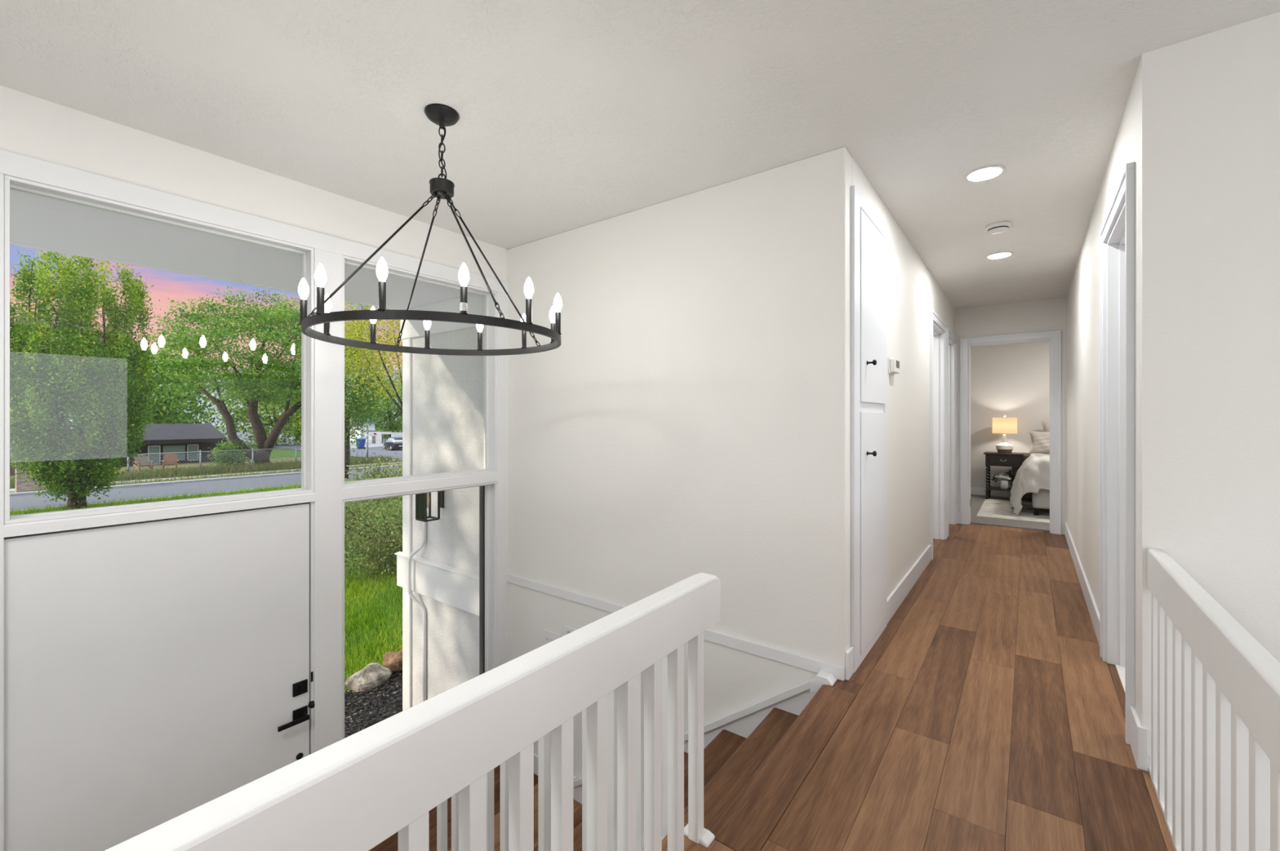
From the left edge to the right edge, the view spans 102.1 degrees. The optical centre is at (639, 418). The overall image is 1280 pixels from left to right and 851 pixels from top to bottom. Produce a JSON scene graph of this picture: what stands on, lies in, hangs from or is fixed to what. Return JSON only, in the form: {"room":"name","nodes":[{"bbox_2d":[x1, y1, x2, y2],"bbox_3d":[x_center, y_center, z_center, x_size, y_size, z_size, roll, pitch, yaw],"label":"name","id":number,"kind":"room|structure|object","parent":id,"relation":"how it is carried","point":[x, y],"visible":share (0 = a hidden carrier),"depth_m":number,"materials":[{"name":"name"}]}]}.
{"room":"upstairs hallway landing","nodes":[
{"label":"upstairs hallway landing","id":0,"kind":"room"},
{"bbox_2d":[0,85,506,281],"bbox_3d":[-2.174,0.625,2.334,0.140,3.740,3.780,0,0,37],"label":"wall","id":1,"kind":"structure","parent":0,"point":[33,126],"depth_m":2.42,"materials":[{"name":"white paint"}]},
{"bbox_2d":[0,149,508,850],"bbox_3d":[-1.770,0.738,2.851,0.165,3.475,2.470,0,0,37],"label":"window frame","id":2,"kind":"structure","parent":1,"relation":"in","point":[75,519],"depth_m":2.77,"materials":[{"name":"white paint"}]},
{"bbox_2d":[4,502,314,850],"bbox_3d":[-2.114,1.459,2.357,0.188,2.032,1.128,0,0,37],"label":"door","id":3,"kind":"structure","parent":2,"relation":"attached to","point":[156,671],"depth_m":2.25,"materials":[{"name":"paint"}]},
{"bbox_2d":[342,481,497,739],"bbox_3d":[-1.403,1.464,3.341,0.167,2.023,1.049,0,0,37],"label":"window","id":4,"kind":"structure","parent":2,"relation":"attached to","point":[485,489],"depth_m":3.74,"materials":[{"name":"white paint"}]},
{"bbox_2d":[342,255,497,500],"bbox_3d":[-1.402,-0.229,3.340,0.165,1.362,1.057,0,0,37],"label":"window","id":5,"kind":"structure","parent":2,"relation":"attached to","point":[388,486],"depth_m":3.28,"materials":[{"name":"white paint"}]},
{"bbox_2d":[368,764,582,850],"bbox_3d":[-1.719,2.494,1.992,1.258,0.038,3.780,0,0,37],"label":"floor","id":6,"kind":"structure","parent":0,"point":[391,844],"depth_m":3.16,"materials":[{"name":"brown wood"}]},
{"bbox_2d":[533,668,857,850],"bbox_3d":[-0.074,1.820,2.360,1.766,1.310,1.214,0,0,37],"label":"staircase","id":7,"kind":"structure","parent":6,"relation":"on","point":[758,755],"depth_m":2.03,"materials":[{"name":"brown wood"}]},
{"bbox_2d":[436,579,684,850],"bbox_3d":[-0.380,1.300,1.871,1.244,1.657,0.062,0,0,37],"label":"stair railing","id":8,"kind":"object","parent":7,"relation":"on","point":[544,743],"visible":0.12,"depth_m":1.70,"materials":[{"name":"paint"}]},
{"bbox_2d":[0,0,1279,309],"bbox_3d":[2.076,-1.315,1.605,7.810,0.140,14.260,0,0,37],"label":"ceiling","id":9,"kind":"structure","parent":0,"point":[573,114],"depth_m":1.96,"materials":[{"name":"white paint"}]},
{"bbox_2d":[297,103,562,355],"bbox_3d":[-0.807,-0.779,2.108,0.973,0.931,0.976,0,0,37],"label":"chandelier","id":10,"kind":"object","parent":9,"relation":"hanging from","point":[442,115],"visible":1,"depth_m":1.98,"materials":[{"name":"black metal"}]},
{"bbox_2d":[964,164,1005,182],"bbox_3d":[1.748,-1.241,2.622,0.172,0.008,0.172,0,0,37],"label":"recessed light","id":11,"kind":"object","parent":9,"relation":"in","point":[988,172],"visible":1,"depth_m":2.61,"materials":[{"name":"white plastic"}]},
{"bbox_2d":[985,221,1011,234],"bbox_3d":[2.306,-1.222,3.329,0.140,0.045,0.140,0,0,37],"label":"smoke detector","id":12,"kind":"object","parent":9,"relation":"attached to","point":[1000,227],"visible":1,"depth_m":3.29,"materials":[{"name":"white plastic"}]},
{"bbox_2d":[985,251,1013,259],"bbox_3d":[2.735,-1.241,3.937,0.172,0.008,0.172,0,0,37],"label":"recessed light","id":13,"kind":"object","parent":9,"relation":"in","point":[1005,254],"visible":1,"depth_m":3.93,"materials":[{"name":"white plastic"}]},
{"bbox_2d":[506,11,1279,778],"bbox_3d":[2.088,1.675,1.613,7.800,5.840,0.232,0,0,37],"label":"wall","id":14,"kind":"structure","parent":0,"point":[690,415],"depth_m":2.53,"materials":[{"name":"white paint"}]},
{"bbox_2d":[543,629,561,645],"bbox_3d":[-0.599,1.508,3.499,0.162,0.117,0.025,0,0,37],"label":"light switch","id":15,"kind":"object","parent":14,"relation":"attached to","point":[548,637],"visible":0.58,"depth_m":3.52,"materials":[{"name":"white plastic"}]},
{"bbox_2d":[533,753,576,798],"bbox_3d":[-0.695,2.410,3.577,0.690,0.130,0.016,0,0,37],"label":"baseboard","id":16,"kind":"structure","parent":14,"relation":"attached to","point":[535,757],"depth_m":3.58,"materials":[{"name":"white paint"}]},
{"bbox_2d":[562,625,576,636],"bbox_3d":[-0.239,1.502,3.239,0.682,0.249,0.009,0,0,37],"label":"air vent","id":17,"kind":"object","parent":14,"relation":"in","point":[566,630],"visible":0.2,"depth_m":3.42,"materials":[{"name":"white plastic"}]},
{"bbox_2d":[506,573,844,680],"bbox_3d":[-0.020,1.166,3.071,2.378,0.058,0.014,0,0,37],"label":"trim","id":18,"kind":"structure","parent":14,"relation":"attached to","point":[805,663],"depth_m":2.69,"materials":[{"name":"white paint"}]},
{"bbox_2d":[845,646,853,680],"bbox_3d":[0.970,1.133,2.393,0.015,0.125,0.086,0,0,37],"label":"baseboard","id":19,"kind":"structure","parent":14,"relation":"attached to","point":[850,653],"depth_m":2.38,"materials":[{"name":"white paint"}]},
{"bbox_2d":[1129,706,1148,772],"bbox_3d":[1.755,1.123,1.819,0.028,0.145,0.164,0,0,37],"label":"baseboard","id":20,"kind":"structure","parent":14,"relation":"attached to","point":[1139,735],"depth_m":1.76,"materials":[{"name":"white paint"}]},
{"bbox_2d":[851,156,955,597],"bbox_3d":[2.252,0.125,4.212,0.120,2.740,4.300,0,0,37],"label":"wall","id":21,"kind":"structure","parent":0,"point":[913,291],"depth_m":3.53,"materials":[{"name":"white paint"}]},
{"bbox_2d":[888,357,899,375],"bbox_3d":[1.542,-0.317,3.134,0.039,0.097,0.160,0,0,37],"label":"thermostat","id":22,"kind":"object","parent":21,"relation":"attached to","point":[893,363],"visible":1,"depth_m":3.08,"materials":[{"name":"white plastic"}]},
{"bbox_2d":[887,544,931,623],"bbox_3d":[1.931,1.129,3.672,0.015,0.132,1.712,0,0,37],"label":"baseboard","id":23,"kind":"structure","parent":21,"relation":"attached to","point":[896,597],"depth_m":3.49,"materials":[{"name":"white paint"}]},
{"bbox_2d":[929,309,947,559],"bbox_3d":[2.706,0.137,4.797,0.146,2.116,0.983,0,0,37],"label":"door frame","id":24,"kind":"structure","parent":21,"relation":"in","point":[938,328],"depth_m":5.10,"materials":[{"name":"white paint"}]},
{"bbox_2d":[947,327,957,537],"bbox_3d":[3.299,0.137,5.586,0.146,2.116,0.818,0,0,37],"label":"door","id":25,"kind":"structure","parent":21,"relation":"in","point":[952,338],"depth_m":5.82,"materials":[{"name":"white paint"}]},
{"bbox_2d":[957,512,959,524],"bbox_3d":[3.357,1.130,5.540,0.050,0.130,0.850,0,0,37],"label":"baseboard","id":26,"kind":"structure","parent":21,"relation":"attached to","point":[958,513],"depth_m":5.86,"materials":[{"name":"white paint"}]},
{"bbox_2d":[662,494,1175,850],"bbox_3d":[1.855,1.289,1.802,4.000,0.212,14.210,0,0,37],"label":"floor","id":27,"kind":"structure","parent":0,"point":[987,713],"depth_m":1.99,"materials":[{"name":"brown wood"}]},
{"bbox_2d":[104,573,720,850],"bbox_3d":[-0.599,0.830,0.486,0.064,0.730,2.717,0,0,37],"label":"landing railing","id":28,"kind":"object","parent":27,"relation":"on","point":[378,782],"visible":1,"depth_m":0.94,"materials":[{"name":"paint"}]},
{"bbox_2d":[850,185,887,673],"bbox_3d":[1.228,0.050,2.693,0.067,2.290,0.696,0,0,37],"label":"linen cabinet","id":29,"kind":"object","parent":27,"relation":"on","point":[868,234],"visible":0.99,"depth_m":2.61,"materials":[{"name":"white paint"}]},
{"bbox_2d":[983,451,1023,502],"bbox_3d":[5.316,0.843,7.556,0.474,0.680,0.372,0,0,37],"label":"nightstand","id":30,"kind":"object","parent":27,"relation":"on","point":[992,459],"visible":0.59,"depth_m":7.47,"materials":[{"name":"brown wood"}]},
{"bbox_2d":[986,486,1011,491],"bbox_3d":[5.321,1.034,7.562,0.410,0.022,0.315,0,0,37],"label":"shelf","id":31,"kind":"object","parent":30,"relation":"attached to","point":[988,488],"depth_m":7.53,"materials":[{"name":"brown wood"}]},
{"bbox_2d":[991,469,1015,488],"bbox_3d":[5.300,0.880,7.540,0.320,0.287,0.153,0,0,37],"label":"flower vase","id":32,"kind":"object","parent":30,"relation":"on","point":[1004,484],"visible":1,"depth_m":7.50,"materials":[{"name":"white ceramic"}]},
{"bbox_2d":[991,415,1017,453],"bbox_3d":[5.328,0.226,7.554,0.300,0.554,0.300,0,0,37],"label":"table lamp","id":33,"kind":"object","parent":30,"relation":"on","point":[1004,425],"visible":0.95,"depth_m":7.47,"materials":[{"name":"beige fabric"}]},
{"bbox_2d":[977,499,1049,523],"bbox_3d":[5.319,1.175,6.335,1.902,0.012,1.632,0,0,37],"label":"rug","id":34,"kind":"object","parent":27,"relation":"on","point":[996,508],"visible":0.32,"depth_m":6.46,"materials":[{"name":"white fabric"}]},
{"bbox_2d":[1011,452,1049,515],"bbox_3d":[5.757,0.840,6.494,1.800,0.670,1.740,0,0,37],"label":"bed","id":35,"kind":"object","parent":27,"relation":"on","point":[1041,500],"visible":0.14,"depth_m":6.20,"materials":[{"name":"grey fabric"}]},
{"bbox_2d":[1009,454,1049,515],"bbox_3d":[5.510,0.824,6.234,1.712,0.694,1.261,0,0,37],"label":"duvet","id":36,"kind":"object","parent":35,"relation":"on","point":[1033,474],"visible":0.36,"depth_m":6.18,"materials":[{"name":"white fabric"}]},
{"bbox_2d":[1029,453,1049,457],"bbox_3d":[6.027,0.593,6.816,1.455,0.219,0.340,0,0,37],"label":"coverlet","id":37,"kind":"object","parent":35,"relation":"on","point":[1037,455],"visible":0.12,"depth_m":7.09,"materials":[{"name":"grey fabric"}]},
{"bbox_2d":[1028,431,1049,453],"bbox_3d":[5.720,0.340,7.161,0.535,0.321,0.210,0,0,37],"label":"pillow","id":38,"kind":"object","parent":37,"relation":"on","point":[1040,441],"visible":0.51,"depth_m":7.20,"materials":[{"name":"grey fabric"}]},
{"bbox_2d":[1040,420,1049,431],"bbox_3d":[6.007,0.270,7.202,0.663,0.489,0.187,0,0,37],"label":"pillow","id":39,"kind":"object","parent":35,"relation":"on","point":[1046,424],"visible":0.04,"depth_m":7.36,"materials":[{"name":"grey fabric"}]},
{"bbox_2d":[1146,548,1279,850],"bbox_3d":[0.739,0.817,0.407,0.048,0.757,3.339,0,0,37],"label":"railing","id":40,"kind":"object","parent":27,"relation":"on","point":[1215,771],"visible":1,"depth_m":1.18,"materials":[{"name":"paint"}]},
{"bbox_2d":[970,341,1049,488],"bbox_3d":[6.088,-0.025,7.434,4.000,2.440,0.120,0,0,37],"label":"wall","id":41,"kind":"structure","parent":0,"point":[1012,380],"depth_m":7.79,"materials":[{"name":"white paint"}]},
{"bbox_2d":[970,487,1010,497],"bbox_3d":[6.007,1.127,7.410,3.900,0.113,0.015,0,0,37],"label":"baseboard","id":42,"kind":"structure","parent":41,"relation":"attached to","point":[974,491],"depth_m":7.89,"materials":[{"name":"white paint"}]},
{"bbox_2d":[955,297,1066,534],"bbox_3d":[4.020,0.125,5.648,1.220,2.740,0.120,0,0,37],"label":"wall","id":43,"kind":"structure","parent":0,"point":[1043,315],"depth_m":5.52,"materials":[{"name":"white paint"}]},
{"bbox_2d":[960,330,1061,534],"bbox_3d":[4.017,0.143,5.636,0.886,2.104,0.147,0,0,37],"label":"door frame","id":44,"kind":"structure","parent":43,"relation":"in","point":[1054,337],"depth_m":5.53,"materials":[{"name":"white paint"}]},
{"bbox_2d":[1066,87,1132,613],"bbox_3d":[3.159,0.125,3.587,0.120,2.740,4.210,0,0,37],"label":"wall","id":45,"kind":"structure","parent":0,"point":[1082,299],"depth_m":3.34,"materials":[{"name":"white paint"}]},
{"bbox_2d":[1064,522,1099,645],"bbox_3d":[3.349,1.129,3.952,0.014,0.132,3.393,0,0,37],"label":"baseboard","id":46,"kind":"structure","parent":45,"relation":"attached to","point":[1092,608],"depth_m":3.42,"materials":[{"name":"white paint"}]},
{"bbox_2d":[1099,161,1134,745],"bbox_3d":[2.107,0.129,2.206,0.146,2.132,0.883,0,0,37],"label":"door frame","id":47,"kind":"structure","parent":45,"relation":"in","point":[1117,233],"depth_m":2.49,"materials":[{"name":"white paint"}]},
{"label":"outside","id":48,"kind":"structure","parent":0,"visible":0},
{"bbox_2d":[9,463,399,493],"bbox_3d":[-8.447,3.375,50.134,2.250,0.043,310.000,0,0,37],"label":"verge","id":49,"kind":"structure","parent":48,"point":[397,464],"depth_m":29.03,"materials":[{"name":"green plant"}]},
{"bbox_2d":[13,461,46,493],"bbox_3d":[-27.779,2.740,23.582,0.970,1.610,0.987,0,0,37],"label":"wall","id":50,"kind":"structure","parent":49,"relation":"on","point":[20,486],"depth_m":23.18,"materials":[{"name":"brick"}]},
{"bbox_2d":[49,462,402,489],"bbox_3d":[-22.750,3.261,31.183,2.601,0.392,17.728,0,0,37],"label":"weeds","id":51,"kind":"object","parent":49,"relation":"on","point":[396,463],"visible":0.24,"depth_m":29.34,"materials":[{"name":"green plant"}]},
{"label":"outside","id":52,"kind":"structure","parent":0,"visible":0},
{"bbox_2d":[9,189,472,310],"bbox_3d":[-2.457,-1.178,3.098,1.250,0.454,14.000,0,0,37],"label":"ceiling","id":53,"kind":"structure","parent":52,"point":[36,222],"depth_m":2.95,"materials":[{"name":"white paint"}]},
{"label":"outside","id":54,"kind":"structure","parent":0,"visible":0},
{"bbox_2d":[297,438,388,448],"bbox_3d":[-38.722,3.460,74.141,25.000,0.130,20.000,0,0,37],"label":"driveway","id":55,"kind":"structure","parent":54,"point":[370,445],"depth_m":67.97,"materials":[{"name":"concrete"}]},
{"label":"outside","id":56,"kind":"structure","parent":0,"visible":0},
{"bbox_2d":[12,426,402,694],"bbox_3d":[-84.168,3.106,107.048,256.800,0.977,310.000,0,0,37],"label":"ground","id":57,"kind":"structure","parent":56,"point":[255,447],"depth_m":16.72,"materials":[{"name":"green plant"}]},
{"bbox_2d":[9,440,25,475],"bbox_3d":[-43.797,2.445,31.606,9.000,2.700,8.500,0,0,37],"label":"house","id":58,"kind":"structure","parent":57,"relation":"on","point":[12,473],"depth_m":31.81,"materials":[{"name":"brown"}]},
{"bbox_2d":[9,248,159,510],"bbox_3d":[-19.898,-2.159,18.265,4.262,10.941,5.953,0,0,-44],"label":"street tree","id":59,"kind":"object","parent":57,"relation":"on","point":[86,361],"visible":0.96,"depth_m":17.39,"materials":[{"name":"green plant"}]},
{"bbox_2d":[53,326,239,436],"bbox_3d":[-51.994,-2.833,53.813,16.696,13.336,16.546,0,0,37],"label":"tree","id":60,"kind":"object","parent":57,"relation":"on","point":[171,402],"visible":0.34,"depth_m":53.28,"materials":[{"name":"green plant"}]},
{"bbox_2d":[100,423,227,466],"bbox_3d":[-39.547,2.320,42.203,9.060,3.750,7.150,0,0,37],"label":"house","id":61,"kind":"structure","parent":57,"relation":"on","point":[162,437],"depth_m":40.83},
{"bbox_2d":[10,477,380,512],"bbox_3d":[-1.513,3.507,44.922,0.200,0.577,310.000,0,0,37],"label":"kerb","id":62,"kind":"object","parent":57,"relation":"on","point":[380,477],"depth_m":20.72,"materials":[{"name":"concrete"}]},
{"bbox_2d":[9,475,399,515],"bbox_3d":[-16.319,3.115,21.634,4.672,0.302,17.265,0,0,37],"label":"grass","id":63,"kind":"structure","parent":57,"relation":"on","point":[62,508],"depth_m":20.07,"materials":[{"name":"green plant"}]},
{"bbox_2d":[9,464,402,496],"bbox_3d":[-7.368,3.532,49.323,0.450,0.527,310.000,0,0,37],"label":"kerb","id":64,"kind":"object","parent":57,"relation":"on","point":[28,493],"depth_m":27.27,"materials":[{"name":"concrete"}]},
{"bbox_2d":[204,364,301,448],"bbox_3d":[-46.914,-2.291,66.771,12.959,12.260,15.504,0,0,37],"label":"tree","id":65,"kind":"object","parent":57,"relation":"on","point":[242,415],"visible":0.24,"depth_m":64.89,"materials":[{"name":"green plant"}]},
{"bbox_2d":[260,371,301,440],"bbox_3d":[-54.514,-2.755,82.715,14.090,12.945,15.600,0,0,37],"label":"tree","id":66,"kind":"object","parent":57,"relation":"on","point":[299,420],"visible":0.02,"depth_m":79.38,"materials":[{"name":"green plant"}]},
{"bbox_2d":[287,302,394,479],"bbox_3d":[-15.919,-1.633,28.012,4.809,10.086,4.935,0,0,-20],"label":"tree","id":67,"kind":"object","parent":57,"relation":"on","point":[353,406],"visible":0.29,"depth_m":27.84,"materials":[{"name":"green plant"}]},
{"bbox_2d":[293,448,402,587],"bbox_3d":[-4.348,1.675,9.139,3.334,2.279,3.667,0,0,29],"label":"shrub","id":68,"kind":"object","parent":57,"relation":"on","point":[394,543],"visible":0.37,"depth_m":8.63,"materials":[{"name":"green plant"}]},
{"bbox_2d":[296,302,402,413],"bbox_3d":[-6.960,-0.929,15.283,5.234,7.919,5.427,0,0,2],"label":"tree","id":69,"kind":"object","parent":57,"relation":"on","point":[397,325],"visible":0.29,"depth_m":14.81,"materials":[{"name":"green plant"}]},
{"bbox_2d":[349,419,377,441],"bbox_3d":[-42.677,1.855,79.115,4.900,3.480,2.400,0,0,37],"label":"house","id":70,"kind":"structure","parent":57,"relation":"on","point":[371,428],"depth_m":77.91,"materials":[{"name":"white"}]},
{"bbox_2d":[344,564,402,691],"bbox_3d":[-3.635,2.610,7.172,4.188,0.186,3.530,0,0,37],"label":"grass","id":71,"kind":"structure","parent":57,"relation":"on","point":[362,590],"depth_m":6.71,"materials":[{"name":"green plant"}]},
{"bbox_2d":[351,372,402,438],"bbox_3d":[-44.171,-2.556,91.193,15.800,12.655,16.063,0,0,37],"label":"tree","id":72,"kind":"object","parent":57,"relation":"on","point":[393,425],"visible":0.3,"depth_m":88.86,"materials":[{"name":"green plant"}]},
{"bbox_2d":[360,431,402,443],"bbox_3d":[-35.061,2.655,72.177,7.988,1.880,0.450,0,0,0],"label":"house","id":73,"kind":"structure","parent":57,"relation":"on","point":[378,438],"depth_m":71.99,"materials":[{"name":"white"}]},
{"bbox_2d":[394,293,484,711],"bbox_3d":[-0.576,0.905,5.671,1.335,3.780,3.625,0,0,37],"label":"wall","id":74,"kind":"structure","parent":57,"relation":"on","point":[443,395],"depth_m":4.25,"materials":[{"name":"paint"}]},
{"bbox_2d":[407,521,426,702],"bbox_3d":[-1.903,1.695,4.414,0.176,1.800,0.043,0,0,9],"label":"conduit","id":75,"kind":"object","parent":74,"relation":"attached to","point":[409,564],"visible":0.89,"depth_m":4.39,"materials":[{"name":"white metal"}]},
{"bbox_2d":[415,490,444,522],"bbox_3d":[-1.692,0.655,4.190,0.150,0.324,0.195,0,0,37],"label":"wall lantern","id":76,"kind":"object","parent":74,"relation":"attached to","point":[423,501],"visible":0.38,"depth_m":4.15,"materials":[{"name":"black metal"}]},
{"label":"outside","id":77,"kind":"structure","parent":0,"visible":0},
{"bbox_2d":[344,672,402,738],"bbox_3d":[-2.566,2.618,3.743,2.100,0.035,3.900,0,0,37],"label":"mulch","id":78,"kind":"object","parent":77,"point":[379,690],"depth_m":4.72,"materials":[{"name":"black wood"}]},
{"bbox_2d":[344,662,391,694],"bbox_3d":[-2.663,2.587,5.111,0.300,0.286,0.448,0,0,37],"label":"rock","id":79,"kind":"object","parent":78,"relation":"on","point":[374,674],"visible":0.82,"depth_m":5.02,"materials":[{"name":"grey stone"}]},
{"bbox_2d":[382,648,402,675],"bbox_3d":[-2.493,2.571,5.470,0.293,0.310,0.394,0,0,37],"label":"rock","id":80,"kind":"object","parent":78,"relation":"on","point":[393,660],"visible":0.3,"depth_m":5.34,"materials":[{"name":"brown stone"}]},
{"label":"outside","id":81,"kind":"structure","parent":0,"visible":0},
{"bbox_2d":[9,454,400,488],"bbox_3d":[-66.872,3.487,-11.660,13.100,0.067,141.000,0,0,37],"label":"yard","id":82,"kind":"structure","parent":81,"point":[123,469],"depth_m":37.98,"materials":[{"name":"green plant"}]},
{"bbox_2d":[133,454,154,471],"bbox_3d":[-33.574,2.972,34.926,1.086,1.106,0.880,0,0,28],"label":"garden chair","id":83,"kind":"object","parent":82,"relation":"on","point":[143,456],"visible":0.63,"depth_m":35.01,"materials":[{"name":"brown wood"}]},
{"bbox_2d":[160,453,178,469],"bbox_3d":[-32.597,2.972,35.892,0.880,1.106,1.086,0,0,-39],"label":"garden chair","id":84,"kind":"object","parent":82,"relation":"on","point":[174,455],"visible":0.73,"depth_m":36.02,"materials":[{"name":"brown wood"}]},
{"bbox_2d":[127,446,301,475],"bbox_3d":[-26.416,2.795,34.592,0.110,1.600,11.345,0,0,37],"label":"fence","id":85,"kind":"object","parent":82,"relation":"on","point":[200,451],"visible":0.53,"depth_m":33.17,"materials":[{"name":"silver metal"}]},
{"bbox_2d":[201,439,254,469],"bbox_3d":[-28.678,2.526,36.097,2.366,2.233,3.013,0,0,37],"label":"shrub","id":86,"kind":"object","parent":82,"relation":"on","point":[224,446],"visible":0.69,"depth_m":35.84,"materials":[{"name":"green plant"}]},
{"bbox_2d":[131,285,365,466],"bbox_3d":[-27.335,-2.802,37.639,14.562,12.940,13.952,0,0,22],"label":"forked tree","id":87,"kind":"object","parent":82,"relation":"on","point":[251,394],"visible":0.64,"depth_m":34.51,"materials":[{"name":"green plant"}]},
{"bbox_2d":[349,444,367,458],"bbox_3d":[-23.078,2.885,42.354,1.468,1.420,0.080,0,0,3],"label":"fence","id":88,"kind":"object","parent":82,"relation":"on","point":[366,445],"visible":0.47,"depth_m":42.32,"materials":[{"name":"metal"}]},
{"bbox_2d":[366,418,376,459],"bbox_3d":[-21.072,1.795,40.267,0.755,3.600,0.694,0,0,37],"label":"street sign","id":89,"kind":"object","parent":82,"relation":"on","point":[371,423],"visible":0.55,"depth_m":40.29,"materials":[{"name":"silver metal"}]},
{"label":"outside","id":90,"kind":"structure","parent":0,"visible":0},
{"bbox_2d":[9,462,402,491],"bbox_3d":[-10.106,3.435,51.381,1.900,0.037,310.000,0,0,37],"label":"sidewalk","id":91,"kind":"structure","parent":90,"point":[11,490],"depth_m":31.14,"materials":[{"name":"concrete"}]},
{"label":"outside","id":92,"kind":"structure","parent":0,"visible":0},
{"bbox_2d":[9,466,402,511],"bbox_3d":[-4.391,3.307,47.085,7.000,0.135,310.000,0,0,37],"label":"street","id":93,"kind":"structure","parent":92,"point":[17,502],"depth_m":23.95,"materials":[{"name":"grey asphalt"}]},
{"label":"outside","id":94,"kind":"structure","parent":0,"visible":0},
{"bbox_2d":[218,429,402,461],"bbox_3d":[-69.472,3.457,103.383,164.700,0.175,38.200,0,0,37],"label":"street","id":95,"kind":"structure","parent":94,"point":[379,450],"depth_m":59.18,"materials":[{"name":"grey asphalt"}]},
{"bbox_2d":[355,438,366,448],"bbox_3d":[-32.427,2.955,60.026,0.934,1.280,0.908,0,0,37],"label":"recycling bin","id":96,"kind":"object","parent":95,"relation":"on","point":[363,440],"visible":0.88,"depth_m":59.82,"materials":[{"name":"blue plastic"}]},
{"bbox_2d":[382,437,402,450],"bbox_3d":[-27.467,2.822,58.105,1.766,1.460,3.908,0,0,-42],"label":"car","id":97,"kind":"object","parent":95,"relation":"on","point":[392,443],"visible":0.75,"depth_m":56.74,"materials":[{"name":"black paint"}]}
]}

